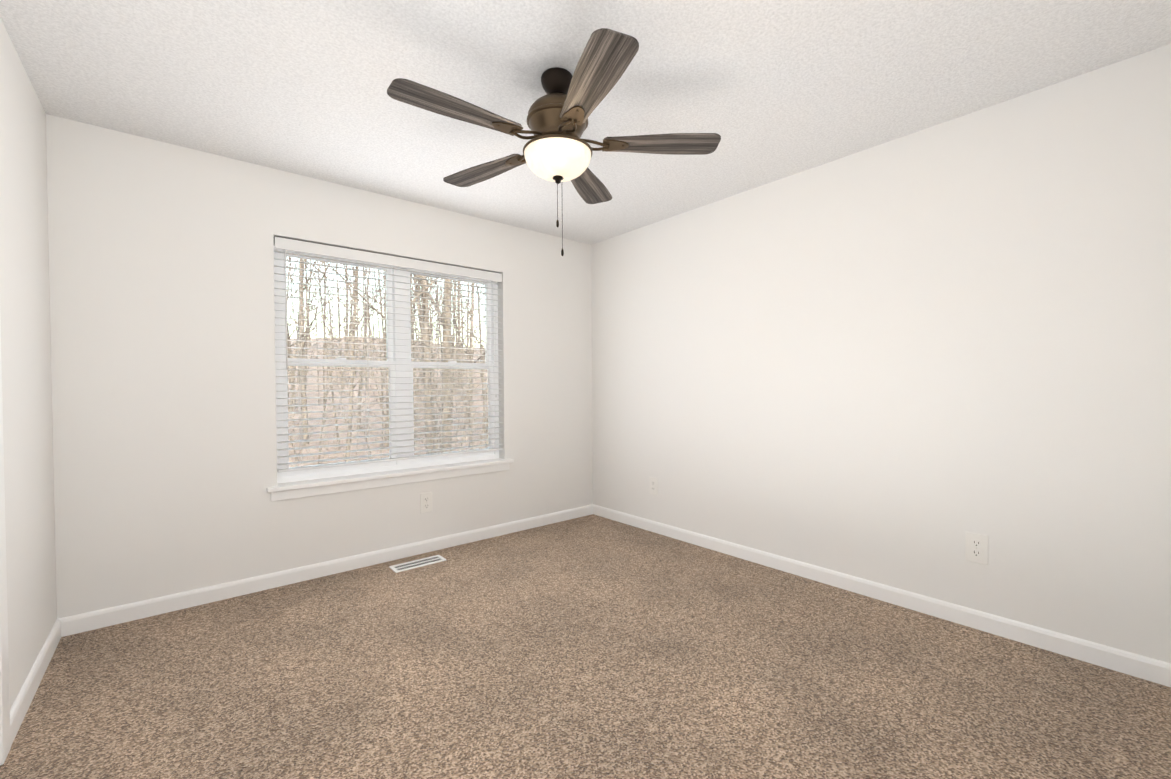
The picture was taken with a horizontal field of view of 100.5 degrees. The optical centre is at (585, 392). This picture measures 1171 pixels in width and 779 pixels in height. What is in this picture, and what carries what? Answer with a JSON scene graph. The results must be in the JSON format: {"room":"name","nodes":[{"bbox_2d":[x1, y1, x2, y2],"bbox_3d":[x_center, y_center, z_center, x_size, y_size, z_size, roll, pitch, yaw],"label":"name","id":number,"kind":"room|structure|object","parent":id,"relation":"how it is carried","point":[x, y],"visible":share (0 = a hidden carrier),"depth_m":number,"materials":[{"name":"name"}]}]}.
{"room":"empty bedroom","nodes":[
{"label":"empty bedroom","id":0,"kind":"room"},
{"bbox_2d":[0,18,56,708],"bbox_3d":[-1.369,-0.060,0.784,0.200,2.440,3.720,-1,1,-40],"label":"wall","id":1,"kind":"structure","parent":0,"point":[28,429],"depth_m":1.87,"materials":[{"name":"white paint"}]},
{"bbox_2d":[0,320,10,765],"bbox_3d":[-1.553,0.099,1.176,0.017,2.115,0.996,-1,1,-40],"label":"door frame","id":2,"kind":"structure","parent":1,"relation":"attached to","point":[5,742],"depth_m":1.54,"materials":[{"name":"white wood"}]},
{"bbox_2d":[10,617,65,745],"bbox_3d":[-2.159,1.107,1.916,0.014,0.086,0.905,-1,1,-40],"label":"baseboard","id":3,"kind":"structure","parent":1,"relation":"attached to","point":[20,707],"depth_m":1.87,"materials":[{"name":"white wood"}]},
{"bbox_2d":[46,114,592,618],"bbox_3d":[-1.279,-0.098,3.422,3.736,2.440,0.200,-1,1,-40],"label":"wall","id":4,"kind":"structure","parent":0,"point":[162,312],"depth_m":2.67,"materials":[{"name":"white paint"}]},
{"bbox_2d":[66,504,593,635],"bbox_3d":[-1.215,1.080,3.346,3.300,0.086,0.014,-1,1,-40],"label":"baseboard","id":5,"kind":"structure","parent":4,"relation":"attached to","point":[79,623],"depth_m":2.88,"materials":[{"name":"white wood"}]},
{"bbox_2d":[274,246,498,482],"bbox_3d":[-1.307,-0.201,3.431,1.527,1.467,0.080,-1,1,-40],"label":"window","id":6,"kind":"structure","parent":4,"relation":"in","point":[292,476],"depth_m":3.38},
{"bbox_2d":[273,236,502,472],"bbox_3d":[-1.247,-0.236,3.358,1.515,1.392,0.068,-1,1,-40],"label":"window blinds","id":7,"kind":"object","parent":6,"relation":"attached to","point":[298,245],"visible":1,"depth_m":3.23,"materials":[{"name":"white plastic"}]},
{"bbox_2d":[266,458,513,501],"bbox_3d":[-1.233,0.576,3.360,1.637,0.085,0.133,-1,1,-40],"label":"window sill","id":8,"kind":"structure","parent":4,"relation":"attached to","point":[301,489],"depth_m":3.21,"materials":[{"name":"white wood"}]},
{"bbox_2d":[420,492,431,512],"bbox_3d":[-1.120,0.771,3.427,0.085,0.140,0.008,-1,1,-40],"label":"outlet","id":9,"kind":"object","parent":4,"relation":"attached to","point":[425,502],"visible":1,"depth_m":3.42,"materials":[{"name":"white plastic"}]},
{"bbox_2d":[0,514,1170,778],"bbox_3d":[-0.072,1.194,2.018,3.736,0.120,3.920,-1,1,-40],"label":"floor","id":10,"kind":"structure","parent":0,"point":[592,646],"depth_m":1.89,"materials":[{"name":"carpet"}]},
{"bbox_2d":[389,555,445,572],"bbox_3d":[-1.100,1.121,3.204,0.335,0.007,0.130,-1,1,-40],"label":"air vent register","id":11,"kind":"object","parent":10,"relation":"on","point":[401,567],"visible":1,"depth_m":3.19,"materials":[{"name":"white metal"}]},
{"bbox_2d":[0,0,1170,244],"bbox_3d":[-0.090,-1.366,1.981,3.736,0.120,3.920,-1,1,-40],"label":"ceiling","id":12,"kind":"structure","parent":0,"point":[770,90],"depth_m":2.00,"materials":[{"name":"white paint"}]},
{"bbox_2d":[387,28,720,255],"bbox_3d":[-0.152,-0.947,2.001,1.255,0.716,1.292,-1,1,-40],"label":"fan","id":13,"kind":"object","parent":12,"relation":"hanging from","point":[557,149],"visible":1,"depth_m":1.91,"materials":[{"name":"brown wood"}]},
{"bbox_2d":[591,44,1170,662],"bbox_3d":[1.336,-0.111,3.062,0.200,2.440,3.720,-1,1,-40],"label":"wall","id":14,"kind":"structure","parent":0,"point":[907,362],"depth_m":2.42,"materials":[{"name":"white paint"}]},
{"bbox_2d":[649,477,657,495],"bbox_3d":[0.539,0.739,3.866,0.008,0.140,0.085,-1,1,-40],"label":"outlet","id":15,"kind":"object","parent":14,"relation":"attached to","point":[653,485],"visible":1,"depth_m":3.86,"materials":[{"name":"white plastic"}]},
{"bbox_2d":[594,505,1170,686],"bbox_3d":[1.198,1.067,3.086,0.014,0.086,3.520,-1,1,-40],"label":"baseboard","id":16,"kind":"structure","parent":14,"relation":"attached to","point":[1108,658],"depth_m":2.41,"materials":[{"name":"white wood"}]},
{"bbox_2d":[965,531,987,564],"bbox_3d":[1.852,0.735,2.306,0.008,0.140,0.085,-1,1,-40],"label":"outlet","id":17,"kind":"object","parent":14,"relation":"attached to","point":[976,551],"visible":1,"depth_m":2.30,"materials":[{"name":"white plastic"}]},
{"label":"outside","id":18,"kind":"structure","parent":0,"visible":0},
{"bbox_2d":[287,337,487,466],"bbox_3d":[-16.712,-2.034,39.828,110.000,12.476,74.200,-1,1,-40],"label":"hill","id":19,"kind":"structure","parent":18,"point":[327,421],"depth_m":25.27,"materials":[{"name":"brown plant"}]},
{"bbox_2d":[286,257,487,466],"bbox_3d":[-17.675,-10.310,28.974,77.718,27.598,54.364,-1,1,-40],"label":"trees","id":20,"kind":"object","parent":19,"relation":"on","point":[303,343],"depth_m":13.34,"materials":[{"name":"plant"}]}
]}

